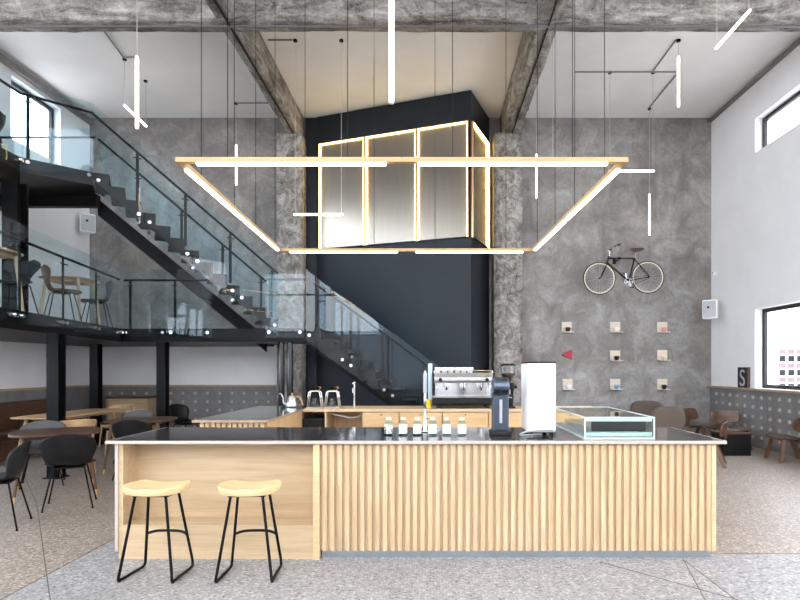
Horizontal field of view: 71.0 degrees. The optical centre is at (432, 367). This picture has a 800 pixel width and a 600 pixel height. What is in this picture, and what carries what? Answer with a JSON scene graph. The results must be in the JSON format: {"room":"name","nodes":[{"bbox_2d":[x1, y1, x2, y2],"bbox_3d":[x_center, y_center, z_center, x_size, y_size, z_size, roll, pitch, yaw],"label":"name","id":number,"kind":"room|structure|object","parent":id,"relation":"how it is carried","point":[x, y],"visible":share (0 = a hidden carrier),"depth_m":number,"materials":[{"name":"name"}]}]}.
{"room":"cafe","nodes":[
{"label":"cafe","id":0,"kind":"room"},
{"bbox_2d":[0,62,89,419],"bbox_3d":[-7.705,-2.010,4.180,0.310,7.020,16.360,0,0,0],"label":"wall","id":1,"kind":"structure","parent":0,"point":[22,365],"depth_m":11.21,"materials":[{"name":"white paint"}]},
{"bbox_2d":[11,80,53,160],"bbox_3d":[-7.750,-4.700,10.730,0.060,1.140,1.340,0,0,0],"label":"window","id":2,"kind":"structure","parent":1,"relation":"in","point":[41,103],"depth_m":11.33,"materials":[{"name":"grey metal"}]},
{"bbox_2d":[0,385,88,391],"bbox_3d":[-7.555,0.390,4.180,0.050,0.040,16.360,0,0,0],"label":"trim","id":3,"kind":"structure","parent":1,"relation":"attached to","point":[74,386],"depth_m":10.56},
{"bbox_2d":[0,53,93,124],"bbox_3d":[-7.535,-5.410,4.180,0.090,0.100,16.360,0,0,0],"label":"trim","id":4,"kind":"structure","parent":1,"relation":"attached to","point":[4,60],"depth_m":10.71,"materials":[{"name":"metal"}]},
{"bbox_2d":[79,212,95,233],"bbox_3d":[-7.426,-3.069,11.966,0.292,0.400,0.414,0,0,-45],"label":"wall speaker","id":5,"kind":"object","parent":1,"relation":"attached to","point":[87,222],"visible":1,"depth_m":11.83,"materials":[{"name":"white plastic"}]},
{"bbox_2d":[81,214,94,231],"bbox_3d":[-7.285,-3.069,11.825,0.260,0.340,0.012,0,0,-45],"label":"grille","id":6,"kind":"object","parent":5,"relation":"attached to","point":[87,220],"depth_m":11.83,"materials":[{"name":"plastic"}]},
{"bbox_2d":[0,31,799,117],"bbox_3d":[-0.720,-5.645,4.180,14.320,0.250,16.960,0,0,0],"label":"ceiling","id":7,"kind":"structure","parent":0,"point":[85,69],"depth_m":10.43,"materials":[{"name":"paint"}]},
{"bbox_2d":[122,58,147,126],"bbox_3d":[-5.511,-5.077,10.370,0.070,0.885,0.830,0,0,-1],"label":"tube light","id":8,"kind":"object","parent":7,"relation":"hanging from","point":[123,59],"visible":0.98,"depth_m":10.25,"materials":[{"name":"white plastic"}]},
{"bbox_2d":[135,55,138,129],"bbox_3d":[-3.462,-4.158,6.550,0.070,2.725,0.070,0,0,0],"label":"tube light","id":9,"kind":"object","parent":7,"relation":"hanging from","point":[136,56],"visible":1,"depth_m":6.54,"materials":[{"name":"white plastic"}]},
{"bbox_2d":[205,0,303,136],"bbox_3d":[-2.975,-5.260,7.432,0.275,0.544,9.878,0,0,0],"label":"beam","id":10,"kind":"structure","parent":7,"relation":"attached to","point":[266,66],"depth_m":9.69,"materials":[{"name":"concrete"}]},
{"bbox_2d":[214,0,293,133],"bbox_3d":[-2.960,-4.988,7.200,0.018,0.030,9.400,0,0,0],"label":"trim","id":11,"kind":"structure","parent":10,"relation":"attached to","point":[215,1],"depth_m":9.12,"materials":[{"name":"metal"}]},
{"bbox_2d":[293,39,342,215],"bbox_3d":[-1.930,-4.042,9.420,0.846,2.957,0.070,0,0,0],"label":"tube light","id":12,"kind":"object","parent":7,"relation":"hanging from","point":[294,40],"visible":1,"depth_m":9.42,"materials":[{"name":"white plastic"}]},
{"bbox_2d":[389,0,393,104],"bbox_3d":[-0.311,-3.752,4.200,0.070,3.537,0.070,0,0,0],"label":"tube light","id":13,"kind":"object","parent":7,"relation":"hanging from","point":[391,2],"visible":1,"depth_m":4.18,"materials":[{"name":"white plastic"}]},
{"bbox_2d":[0,0,799,32],"bbox_3d":[-0.720,-5.256,8.166,13.737,0.558,0.315,0,0,0],"label":"beam","id":14,"kind":"structure","parent":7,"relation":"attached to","point":[12,12],"depth_m":8.02,"materials":[{"name":"concrete"}]},
{"bbox_2d":[0,25,799,27],"bbox_3d":[-0.720,-4.975,8.160,13.720,0.025,0.030,0,0,0],"label":"trim","id":15,"kind":"structure","parent":14,"relation":"attached to","point":[1,26],"depth_m":8.14,"materials":[{"name":"metal"}]},
{"bbox_2d":[175,0,627,252],"bbox_3d":[-0.313,-3.576,6.219,3.755,3.888,3.476,0,0,0],"label":"pendant","id":16,"kind":"object","parent":7,"relation":"hanging from","point":[184,162],"visible":1,"depth_m":4.68,"materials":[{"name":"brown wood"}]},
{"bbox_2d":[500,0,567,132],"bbox_3d":[1.658,-5.261,7.431,0.386,0.549,9.872,0,0,0],"label":"beam","id":17,"kind":"structure","parent":7,"relation":"attached to","point":[526,56],"depth_m":9.51,"materials":[{"name":"concrete"}]},
{"bbox_2d":[512,0,557,133],"bbox_3d":[1.680,-4.988,7.200,0.018,0.030,9.400,0,0,0],"label":"trim","id":18,"kind":"structure","parent":17,"relation":"attached to","point":[556,0],"depth_m":9.13,"materials":[{"name":"metal"}]},
{"bbox_2d":[536,85,536,198],"bbox_3d":[1.996,-4.393,10.800,0.070,2.253,0.070,0,0,0],"label":"tube light","id":19,"kind":"object","parent":7,"relation":"hanging from","point":[536,85],"visible":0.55,"depth_m":10.80,"materials":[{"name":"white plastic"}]},
{"bbox_2d":[552,43,552,156],"bbox_3d":[2.240,-4.364,8.620,0.864,2.311,0.070,0,0,0],"label":"tube light","id":20,"kind":"object","parent":7,"relation":"hanging from","point":[552,43],"visible":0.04,"depth_m":8.62,"materials":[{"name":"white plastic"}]},
{"bbox_2d":[575,71,675,72],"bbox_3d":[3.577,-5.500,10.405,1.877,0.022,0.026,0,0,0],"label":"trim","id":21,"kind":"structure","parent":7,"relation":"attached to","point":[575,71],"depth_m":10.40,"materials":[{"name":"metal"}]},
{"bbox_2d":[648,108,650,235],"bbox_3d":[4.601,-4.167,11.900,0.070,2.706,0.070,0,0,0],"label":"tube light","id":22,"kind":"object","parent":7,"relation":"hanging from","point":[649,109],"visible":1,"depth_m":11.90,"materials":[{"name":"white plastic"}]},
{"bbox_2d":[676,39,680,107],"bbox_3d":[4.130,-4.949,9.420,0.070,1.142,0.070,0,0,0],"label":"tube light","id":23,"kind":"object","parent":7,"relation":"hanging from","point":[677,40],"visible":1,"depth_m":9.41,"materials":[{"name":"white plastic"}]},
{"bbox_2d":[715,8,751,49],"bbox_3d":[3.960,-4.986,7.415,0.070,1.069,0.860,0,0,0],"label":"tube light","id":24,"kind":"object","parent":7,"relation":"hanging from","point":[750,9],"visible":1,"depth_m":7.37,"materials":[{"name":"white plastic"}]},
{"bbox_2d":[0,436,799,599],"bbox_3d":[-0.720,1.625,4.180,14.320,0.250,16.960,0,0,0],"label":"floor","id":25,"kind":"structure","parent":0,"point":[758,497],"depth_m":4.19,"materials":[{"name":"concrete"}]},
{"bbox_2d":[0,440,31,530],"bbox_3d":[-4.105,1.097,5.286,0.505,0.806,0.517,0,0,-22],"label":"shell chair","id":26,"kind":"object","parent":25,"relation":"on","point":[16,460],"visible":1,"depth_m":5.22,"materials":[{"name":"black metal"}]},
{"bbox_2d":[0,399,45,461],"bbox_3d":[-7.195,1.050,9.550,0.670,0.900,2.700,0,0,0],"label":"seat","id":27,"kind":"object","parent":25,"relation":"on","point":[29,407],"visible":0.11,"depth_m":9.77,"materials":[{"name":"brown wood"}]},
{"bbox_2d":[0,428,19,442],"bbox_3d":[-7.115,1.130,9.550,0.510,0.140,2.700,0,0,0],"label":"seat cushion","id":28,"kind":"object","parent":27,"relation":"on","point":[4,432],"depth_m":9.17,"materials":[{"name":"brown leather"}]},
{"bbox_2d":[19,420,66,489],"bbox_3d":[-5.039,1.097,7.234,0.517,0.806,0.505,0,0,-32],"label":"shell chair","id":29,"kind":"object","parent":25,"relation":"on","point":[34,447],"visible":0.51,"depth_m":7.33,"materials":[{"name":"grey plastic"}]},
{"bbox_2d":[37,506,50,599],"bbox_3d":[-3.372,1.500,4.830,0.007,0.004,3.238,0,0,-37],"label":"trim","id":30,"kind":"structure","parent":25,"relation":"on","point":[37,506],"depth_m":4.36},
{"bbox_2d":[8,426,100,503],"bbox_3d":[-4.520,1.128,6.720,0.906,0.747,0.867,0,0,-34],"label":"dining table","id":31,"kind":"object","parent":25,"relation":"on","point":[24,435],"visible":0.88,"depth_m":6.62,"materials":[{"name":"brown wood"}]},
{"bbox_2d":[42,333,69,478],"bbox_3d":[-5.160,0.515,7.670,0.224,1.970,0.224,0,0,0],"label":"steel column","id":32,"kind":"structure","parent":25,"relation":"on","point":[55,342],"depth_m":7.59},
{"bbox_2d":[10,409,123,445],"bbox_3d":[-6.080,1.130,9.450,0.749,0.749,1.970,0,0,2],"label":"dining table","id":33,"kind":"object","parent":25,"relation":"on","point":[84,413],"visible":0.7,"depth_m":9.29,"materials":[{"name":"brown wood"}]},
{"bbox_2d":[39,434,96,512],"bbox_3d":[-3.943,1.097,6.086,0.517,0.806,0.505,0,0,-27],"label":"shell chair","id":34,"kind":"object","parent":25,"relation":"on","point":[64,451],"visible":1,"depth_m":5.91,"materials":[{"name":"black plastic"}]},
{"bbox_2d":[59,419,96,476],"bbox_3d":[-5.102,1.109,7.962,0.525,0.789,0.528,0,0,-45],"label":"oak chair","id":35,"kind":"object","parent":25,"relation":"on","point":[78,422],"visible":0.33,"depth_m":7.82,"materials":[{"name":"brown wood"}]},
{"bbox_2d":[89,344,104,444],"bbox_3d":[-6.620,0.515,11.000,0.224,1.970,0.224,0,0,0],"label":"steel column","id":36,"kind":"structure","parent":25,"relation":"on","point":[95,350],"depth_m":10.92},
{"bbox_2d":[99,404,134,446],"bbox_3d":[-6.100,1.109,10.846,0.525,0.789,0.528,0,0,0],"label":"oak chair","id":37,"kind":"object","parent":25,"relation":"on","point":[127,407],"visible":0.53,"depth_m":11.02,"materials":[{"name":"brown wood"}]},
{"bbox_2d":[105,395,155,437],"bbox_3d":[-6.492,1.050,12.080,0.934,0.900,0.400,0,0,0],"label":"base cabinet","id":38,"kind":"object","parent":25,"relation":"on","point":[145,402],"visible":0.46,"depth_m":11.93,"materials":[{"name":"brown wood"}]},
{"bbox_2d":[112,420,152,480],"bbox_3d":[-4.078,1.097,7.704,0.517,0.806,0.505,0,0,-8],"label":"shell chair","id":39,"kind":"object","parent":25,"relation":"on","point":[123,428],"visible":0.44,"depth_m":7.49,"materials":[{"name":"black plastic"}]},
{"bbox_2d":[113,410,153,463],"bbox_3d":[-4.823,1.097,9.046,0.517,0.806,0.505,0,0,-10],"label":"shell chair","id":40,"kind":"object","parent":25,"relation":"on","point":[134,413],"visible":0.29,"depth_m":9.26,"materials":[{"name":"grey plastic"}]},
{"bbox_2d":[103,416,177,473],"bbox_3d":[-4.320,1.128,8.320,0.886,0.747,0.837,0,0,-8],"label":"dining table","id":41,"kind":"object","parent":25,"relation":"on","point":[153,420],"visible":0.62,"depth_m":8.09,"materials":[{"name":"brown wood"}]},
{"bbox_2d":[117,480,193,583],"bbox_3d":[-2.000,1.169,4.066,0.441,0.665,0.346,0,0,3],"label":"bar stool","id":42,"kind":"object","parent":25,"relation":"on","point":[140,488],"visible":1,"depth_m":3.99,"materials":[{"name":"brown wood"}]},
{"bbox_2d":[156,342,168,428],"bbox_3d":[-4.930,0.515,10.220,0.224,1.970,0.224,0,0,0],"label":"steel column","id":43,"kind":"structure","parent":25,"relation":"on","point":[162,348],"depth_m":10.14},
{"bbox_2d":[0,307,317,346],"bbox_3d":[-4.918,-0.590,8.465,5.315,0.240,7.730,0,0,0],"label":"mezzanine","id":44,"kind":"object","parent":43,"relation":"on","point":[9,332],"visible":0.92,"depth_m":10.00,"materials":[{"name":"black metal"}]},
{"bbox_2d":[0,247,23,310],"bbox_3d":[-5.460,-1.077,6.850,0.611,0.737,0.591,0,0,-6],"label":"dining table","id":45,"kind":"object","parent":44,"relation":"on","point":[5,253],"visible":0.83,"depth_m":7.04,"materials":[{"name":"brown wood"}]},
{"bbox_2d":[2,179,28,311],"bbox_3d":[-5.930,-1.675,7.950,0.308,1.930,0.308,0,0,0],"label":"steel column","id":46,"kind":"structure","parent":44,"relation":"on","point":[15,196],"depth_m":7.84,"materials":[{"name":"metal"}]},
{"bbox_2d":[0,161,99,210],"bbox_3d":[-6.500,-2.740,6.950,2.000,0.200,5.100,0,0,0],"label":"joist","id":47,"kind":"object","parent":46,"relation":"on","point":[6,171],"visible":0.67,"depth_m":9.14,"materials":[{"name":"black metal"}]},
{"bbox_2d":[0,147,96,193],"bbox_3d":[-6.428,-2.940,6.840,2.295,0.200,5.680,0,0,0],"label":"gallery","id":48,"kind":"object","parent":47,"relation":"on","point":[41,177],"visible":0.67,"depth_m":8.49,"materials":[{"name":"grey metal"}]},
{"bbox_2d":[0,78,95,177],"bbox_3d":[-5.822,-3.480,7.080,1.972,1.220,5.875,0,0,-16],"label":"glass railing","id":49,"kind":"object","parent":48,"relation":"on","point":[27,137],"visible":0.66,"depth_m":8.37,"materials":[{"name":"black metal"}]},
{"bbox_2d":[0,259,40,313],"bbox_3d":[-5.683,-1.117,7.618,0.465,0.813,0.498,0,0,-10],"label":"chair","id":50,"kind":"object","parent":44,"relation":"on","point":[28,268],"visible":0.76,"depth_m":7.79,"materials":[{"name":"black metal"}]},
{"bbox_2d":[40,264,81,320],"bbox_3d":[-5.633,-1.117,8.467,0.465,0.813,0.498,0,0,45],"label":"chair","id":51,"kind":"object","parent":44,"relation":"on","point":[46,271],"visible":0.94,"depth_m":8.35,"materials":[{"name":"black metal"}]},
{"bbox_2d":[0,231,122,337],"bbox_3d":[-5.123,-1.150,7.296,0.115,1.220,5.452,0,0,-9],"label":"glass railing","id":52,"kind":"object","parent":44,"relation":"on","point":[16,315],"visible":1,"depth_m":7.75,"materials":[{"name":"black metal"}]},
{"bbox_2d":[39,276,100,324],"bbox_3d":[-5.900,-1.077,9.120,0.709,0.737,0.690,0,0,-4],"label":"dining table","id":53,"kind":"object","parent":44,"relation":"on","point":[78,281],"visible":0.75,"depth_m":8.90,"materials":[{"name":"brown wood"}]},
{"bbox_2d":[81,280,113,326],"bbox_3d":[-5.843,-1.117,9.756,0.498,0.813,0.465,0,0,-20],"label":"chair","id":54,"kind":"object","parent":44,"relation":"on","point":[109,285],"visible":0.83,"depth_m":9.70,"materials":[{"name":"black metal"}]},
{"bbox_2d":[124,279,210,333],"bbox_3d":[-4.755,-1.150,10.043,1.610,1.220,0.115,0,0,0],"label":"glass railing","id":55,"kind":"object","parent":44,"relation":"on","point":[130,285],"visible":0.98,"depth_m":10.07,"materials":[{"name":"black metal"}]},
{"bbox_2d":[169,404,199,426],"bbox_3d":[-4.765,1.097,10.755,0.505,0.806,0.517,0,0,20],"label":"shell chair","id":56,"kind":"object","parent":25,"relation":"on","point":[181,411],"visible":0.77,"depth_m":10.85,"materials":[{"name":"black plastic"}]},
{"bbox_2d":[214,480,282,583],"bbox_3d":[-1.325,1.169,4.066,0.441,0.665,0.346,0,0,-2],"label":"bar stool","id":57,"kind":"object","parent":25,"relation":"on","point":[231,488],"visible":1,"depth_m":3.99,"materials":[{"name":"brown wood"}]},
{"bbox_2d":[192,406,310,426],"bbox_3d":[-2.211,1.034,7.245,0.826,0.933,2.310,0,0,0],"label":"counter","id":58,"kind":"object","parent":25,"relation":"on","point":[258,416],"depth_m":6.70,"materials":[{"name":"stone"}]},
{"bbox_2d":[196,406,310,419],"bbox_3d":[-2.211,0.582,7.250,0.806,0.027,2.300,0,0,0],"label":"countertop","id":59,"kind":"structure","parent":58,"relation":"on","point":[258,412],"depth_m":6.99,"materials":[{"name":"stone"}]},
{"bbox_2d":[279,393,303,407],"bbox_3d":[-2.054,0.466,8.124,0.333,0.205,0.167,0,0,24],"label":"gooseneck kettle","id":60,"kind":"object","parent":58,"relation":"on","point":[291,401],"visible":0.99,"depth_m":8.07,"materials":[{"name":"metal"}]},
{"bbox_2d":[92,113,466,405],"bbox_3d":[-2.509,-1.088,10.193,6.623,5.976,1.917,0,0,-12],"label":"staircase","id":61,"kind":"structure","parent":25,"relation":"on","point":[338,358],"depth_m":9.96,"materials":[{"name":"black metal"}]},
{"bbox_2d":[278,342,284,405],"bbox_3d":[-2.746,0.515,10.150,0.144,1.970,0.144,0,0,0],"label":"post","id":62,"kind":"object","parent":25,"relation":"on","point":[281,345],"visible":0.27,"depth_m":10.10,"materials":[{"name":"black metal"}]},
{"bbox_2d":[287,342,292,398],"bbox_3d":[-2.592,0.515,10.150,0.144,1.970,0.144,0,0,0],"label":"post","id":63,"kind":"object","parent":25,"relation":"on","point":[289,344],"visible":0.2,"depth_m":10.10,"materials":[{"name":"black metal"}]},
{"bbox_2d":[276,132,305,405],"bbox_3d":[-3.055,-1.750,12.131,0.555,6.512,0.485,0,0,0],"label":"column","id":64,"kind":"structure","parent":25,"relation":"on","point":[290,180],"depth_m":11.90,"materials":[{"name":"concrete"}]},
{"bbox_2d":[105,426,726,559],"bbox_3d":[-0.132,1.034,5.055,4.843,0.932,1.390,0,0,0],"label":"counter","id":65,"kind":"object","parent":25,"relation":"on","point":[344,491],"depth_m":4.42,"materials":[{"name":"wood"}]},
{"bbox_2d":[384,417,392,434],"bbox_3d":[-0.376,0.493,4.750,0.070,0.150,0.070,0,0,0],"label":"bottle","id":66,"kind":"object","parent":65,"relation":"on","point":[388,428],"visible":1,"depth_m":4.72,"materials":[{"name":"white glass"}]},
{"bbox_2d":[108,426,723,440],"bbox_3d":[-0.132,0.582,5.061,4.823,0.027,1.378,0,0,0],"label":"countertop","id":67,"kind":"structure","parent":65,"relation":"on","point":[169,433],"depth_m":4.71,"materials":[{"name":"stone"}]},
{"bbox_2d":[422,370,430,432],"bbox_3d":[-0.058,0.291,4.998,0.078,0.554,0.148,0,0,0],"label":"tap","id":68,"kind":"object","parent":65,"relation":"on","point":[425,417],"visible":0.98,"depth_m":4.94,"materials":[{"name":"silver metal"}]},
{"bbox_2d":[428,417,436,434],"bbox_3d":[-0.003,0.493,4.750,0.070,0.150,0.070,0,0,0],"label":"bottle","id":69,"kind":"object","parent":65,"relation":"on","point":[432,428],"visible":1,"depth_m":4.72,"materials":[{"name":"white glass"}]},
{"bbox_2d":[489,377,511,435],"bbox_3d":[0.576,0.324,4.795,0.176,0.489,0.210,0,0,0],"label":"coffee grinder","id":70,"kind":"object","parent":65,"relation":"on","point":[500,386],"visible":1,"depth_m":4.76,"materials":[{"name":"grey metal"}]},
{"bbox_2d":[519,362,555,435],"bbox_3d":[0.873,0.258,4.828,0.313,0.620,0.432,0,0,0],"label":"machine","id":71,"kind":"object","parent":65,"relation":"on","point":[538,379],"visible":1,"depth_m":4.68,"materials":[{"name":"white plastic"}]},
{"bbox_2d":[556,407,654,438],"bbox_3d":[1.494,0.480,5.080,0.564,0.176,1.200,0,0,0],"label":"display case","id":72,"kind":"object","parent":65,"relation":"on","point":[598,422],"visible":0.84,"depth_m":4.53,"materials":[{"name":"glass"}]},
{"bbox_2d":[565,419,628,431],"bbox_3d":[1.494,0.528,5.180,0.364,0.040,0.800,0,0,0],"label":"tray","id":73,"kind":"object","parent":72,"relation":"on","point":[578,424],"depth_m":5.13,"materials":[{"name":"metal"}]},
{"bbox_2d":[303,406,591,426],"bbox_3d":[0.276,1.034,8.074,4.148,0.932,0.692,0,0,0],"label":"counter","id":74,"kind":"object","parent":25,"relation":"on","point":[372,416],"depth_m":7.75,"materials":[{"name":"brown wood"}]},
{"bbox_2d":[303,416,324,426],"bbox_3d":[-1.671,0.938,8.000,0.296,0.475,0.400,0,0,0],"label":"fridge","id":75,"kind":"object","parent":74,"relation":"on","point":[310,421],"visible":0.34,"depth_m":7.80,"materials":[{"name":"black plastic"}]},
{"bbox_2d":[306,387,323,407],"bbox_3d":[-1.686,0.412,8.000,0.230,0.311,0.180,0,0,0],"label":"stand","id":76,"kind":"object","parent":74,"relation":"on","point":[313,390],"visible":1,"depth_m":7.94,"materials":[{"name":"metal"}]},
{"bbox_2d":[324,386,340,407],"bbox_3d":[-1.436,0.412,8.000,0.230,0.311,0.180,0,0,0],"label":"stand","id":77,"kind":"object","parent":74,"relation":"on","point":[328,391],"visible":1,"depth_m":7.94,"materials":[{"name":"metal"}]},
{"bbox_2d":[428,363,431,398],"bbox_3d":[-0.042,0.251,8.320,0.064,0.635,0.080,0,0,0],"label":"water filter","id":78,"kind":"object","parent":74,"relation":"on","point":[429,364],"visible":0.66,"depth_m":8.28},
{"bbox_2d":[303,406,591,411],"bbox_3d":[0.276,0.587,8.080,4.148,0.037,0.680,0,0,0],"label":"countertop","id":79,"kind":"structure","parent":74,"relation":"on","point":[343,408],"depth_m":7.74,"materials":[{"name":"white stone"}]},
{"bbox_2d":[433,370,493,407],"bbox_3d":[0.428,0.300,8.049,0.866,0.536,0.582,0,0,0],"label":"espresso machine","id":80,"kind":"object","parent":74,"relation":"on","point":[448,388],"visible":0.91,"depth_m":7.84,"materials":[{"name":"silver metal"}]},
{"bbox_2d":[433,395,490,397],"bbox_3d":[0.428,0.403,7.945,0.866,0.030,0.230,0,0,0],"label":"drip tray","id":81,"kind":"object","parent":80,"relation":"on","point":[434,396],"depth_m":7.83,"materials":[{"name":"silver metal"}]},
{"bbox_2d":[434,373,492,382],"bbox_3d":[0.428,0.138,8.065,0.816,0.140,0.510,0,0,0],"label":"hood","id":82,"kind":"object","parent":80,"relation":"attached to","point":[438,377],"depth_m":7.82,"materials":[{"name":"metal"}]},
{"bbox_2d":[500,364,516,408],"bbox_3d":[1.073,0.253,7.935,0.224,0.630,0.270,0,0,0],"label":"coffee grinder","id":83,"kind":"object","parent":74,"relation":"on","point":[510,376],"visible":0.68,"depth_m":7.88,"materials":[{"name":"black plastic"}]},
{"bbox_2d":[491,132,522,405],"bbox_3d":[1.598,-1.750,12.130,0.630,6.511,0.484,0,0,0],"label":"column","id":84,"kind":"structure","parent":25,"relation":"on","point":[507,206],"depth_m":11.90,"materials":[{"name":"concrete"}]},
{"bbox_2d":[630,401,662,424],"bbox_3d":[4.425,1.094,11.475,0.660,0.818,0.650,0,0,12],"label":"armchair","id":85,"kind":"object","parent":25,"relation":"on","point":[641,407],"visible":0.31,"depth_m":11.70,"materials":[{"name":"beige fabric"}]},
{"bbox_2d":[646,406,685,428],"bbox_3d":[4.154,1.094,10.275,0.660,0.818,0.650,0,0,-8],"label":"armchair","id":86,"kind":"object","parent":25,"relation":"on","point":[665,416],"visible":0.46,"depth_m":9.96,"materials":[{"name":"beige fabric"}]},
{"bbox_2d":[683,408,719,435],"bbox_3d":[5.264,1.154,11.058,0.572,0.691,0.574,0,0,-38],"label":"lounge chair","id":87,"kind":"object","parent":25,"relation":"on","point":[691,413],"visible":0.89,"depth_m":11.22,"materials":[{"name":"brown wood"}]},
{"bbox_2d":[716,420,728,467],"bbox_3d":[4.279,1.154,8.715,0.574,0.691,0.572,0,0,28],"label":"lounge chair","id":88,"kind":"object","parent":25,"relation":"on","point":[724,424],"visible":0.48,"depth_m":8.46,"materials":[{"name":"brown wood"}]},
{"bbox_2d":[710,430,751,455],"bbox_3d":[5.200,1.308,9.780,0.490,0.385,0.470,0,0,0],"label":"table","id":89,"kind":"object","parent":25,"relation":"on","point":[738,442],"visible":0.77,"depth_m":9.56,"materials":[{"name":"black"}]},
{"bbox_2d":[710,410,752,450],"bbox_3d":[5.551,1.154,10.470,0.572,0.691,0.574,0,0,4],"label":"lounge chair","id":90,"kind":"object","parent":25,"relation":"on","point":[717,416],"visible":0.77,"depth_m":10.68,"materials":[{"name":"brown wood"}]},
{"bbox_2d":[764,418,799,462],"bbox_3d":[5.770,1.154,9.049,0.574,0.691,0.572,0,0,8],"label":"lounge chair","id":91,"kind":"object","parent":25,"relation":"on","point":[796,424],"visible":1,"depth_m":9.21,"materials":[{"name":"brown wood"}]},
{"bbox_2d":[90,118,710,435],"bbox_3d":[-0.720,-2.010,12.500,14.320,7.020,0.320,0,0,0],"label":"wall","id":92,"kind":"structure","parent":0,"point":[554,292],"depth_m":12.36,"materials":[{"name":"concrete"}]},
{"bbox_2d":[102,387,276,435],"bbox_3d":[-5.470,0.956,12.329,4.100,1.087,0.058,0,0,0],"label":"board","id":93,"kind":"object","parent":92,"relation":"attached to","point":[202,402],"visible":0.41,"depth_m":12.33,"materials":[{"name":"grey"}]},
{"bbox_2d":[102,385,276,386],"bbox_3d":[-5.500,0.390,12.325,4.160,0.040,0.070,0,0,0],"label":"trim","id":94,"kind":"structure","parent":92,"relation":"attached to","point":[102,385],"depth_m":12.29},
{"bbox_2d":[306,118,315,415],"bbox_3d":[-2.680,-2.000,12.335,0.240,7.000,0.050,0,0,0],"label":"trim","id":95,"kind":"structure","parent":92,"relation":"attached to","point":[310,122],"depth_m":12.31,"materials":[{"name":"blue paint"}]},
{"bbox_3d":[4.000,-2.366,12.188,0.070,0.140,0.345,0,0,0],"label":"hook","id":96,"kind":"object","parent":92,"relation":"attached to","visible":0},
{"bbox_2d":[583,243,663,294],"bbox_3d":[4.105,-2.097,12.030,1.745,1.035,0.562,0,0,0],"label":"bicycle","id":97,"kind":"object","parent":96,"relation":"hanging from","point":[635,250],"visible":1,"depth_m":12.05,"materials":[{"name":"metal"}]},
{"bbox_2d":[316,90,488,405],"bbox_3d":[-0.660,-2.005,11.730,3.800,7.010,1.260,0,0,0],"label":"wall","id":98,"kind":"structure","parent":0,"point":[435,306],"depth_m":11.64,"materials":[{"name":"paint"}]},
{"bbox_2d":[318,136,364,247],"bbox_3d":[-1.970,-3.745,12.056,1.121,2.310,0.048,0,0,20],"label":"window","id":99,"kind":"structure","parent":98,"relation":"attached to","point":[347,230],"depth_m":12.06,"materials":[{"name":"white glass"}]},
{"bbox_2d":[365,128,416,245],"bbox_3d":[-0.885,-3.745,11.663,1.164,2.310,0.048,0,0,20],"label":"window","id":100,"kind":"structure","parent":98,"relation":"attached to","point":[390,189],"depth_m":11.67,"materials":[{"name":"white glass"}]},
{"bbox_2d":[417,120,468,241],"bbox_3d":[0.189,-3.745,11.274,1.098,2.310,0.048,0,0,20],"label":"window","id":101,"kind":"structure","parent":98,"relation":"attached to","point":[442,191],"depth_m":11.28,"materials":[{"name":"white glass"}]},
{"bbox_2d":[471,121,489,247],"bbox_3d":[0.998,-3.745,11.661,0.048,2.310,1.205,0,0,21],"label":"light panel","id":102,"kind":"object","parent":98,"relation":"attached to","point":[480,146],"visible":0.83,"depth_m":11.67,"materials":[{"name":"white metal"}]},
{"bbox_2d":[711,44,799,390],"bbox_3d":[6.280,-2.010,4.180,0.280,7.020,16.360,0,0,0],"label":"wall","id":103,"kind":"structure","parent":0,"point":[755,189],"depth_m":10.73,"materials":[{"name":"white paint"}]},
{"bbox_2d":[702,299,717,319],"bbox_3d":[5.886,-1.224,11.786,0.292,0.400,0.414,0,0,45],"label":"wall speaker","id":104,"kind":"object","parent":103,"relation":"attached to","point":[709,307],"visible":1,"depth_m":11.64,"materials":[{"name":"white plastic"}]},
{"bbox_2d":[703,300,715,317],"bbox_3d":[5.745,-1.224,11.645,0.012,0.340,0.260,0,0,-45],"label":"grille","id":105,"kind":"object","parent":104,"relation":"attached to","point":[709,306],"depth_m":11.64,"materials":[{"name":"plastic"}]},
{"bbox_2d":[707,385,799,393],"bbox_3d":[6.160,0.405,4.180,0.240,0.040,16.360,0,0,0],"label":"trim","id":106,"kind":"structure","parent":103,"relation":"attached to","point":[710,386],"depth_m":10.47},
{"bbox_2d":[738,367,749,387],"bbox_3d":[6.102,0.185,11.001,0.056,0.400,0.358,0,0,0],"label":"block","id":107,"kind":"object","parent":106,"relation":"on","point":[743,372],"visible":0.98,"depth_m":10.93,"materials":[{"name":"brown wood"}]},
{"bbox_2d":[708,38,799,121],"bbox_3d":[6.105,-5.445,4.180,0.070,0.050,16.360,0,0,0],"label":"trim","id":108,"kind":"structure","parent":103,"relation":"attached to","point":[796,43],"depth_m":10.51,"materials":[{"name":"metal"}]},
{"bbox_2d":[710,388,799,456],"bbox_3d":[6.109,0.963,7.178,0.058,1.072,10.356,0,0,0],"label":"board","id":109,"kind":"object","parent":103,"relation":"attached to","point":[765,412],"visible":0.72,"depth_m":10.38,"materials":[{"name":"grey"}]},
{"bbox_2d":[762,303,799,389],"bbox_3d":[6.310,-0.370,9.440,0.060,1.500,2.480,0,0,0],"label":"window","id":110,"kind":"structure","parent":103,"relation":"in","point":[765,384],"depth_m":10.61,"materials":[{"name":"grey metal"}]},
{"bbox_2d":[762,91,799,147],"bbox_3d":[6.310,-4.425,9.440,0.060,0.650,2.480,0,0,0],"label":"window","id":111,"kind":"structure","parent":103,"relation":"in","point":[796,96],"depth_m":10.45,"materials":[{"name":"grey metal"}]},
{"label":"outside","id":112,"kind":"structure","parent":0,"visible":0},
{"bbox_3d":[20.000,2.250,20.000,280.000,0.300,280.000,0,0,0],"label":"ground","id":113,"kind":"structure","parent":112,"visible":0},
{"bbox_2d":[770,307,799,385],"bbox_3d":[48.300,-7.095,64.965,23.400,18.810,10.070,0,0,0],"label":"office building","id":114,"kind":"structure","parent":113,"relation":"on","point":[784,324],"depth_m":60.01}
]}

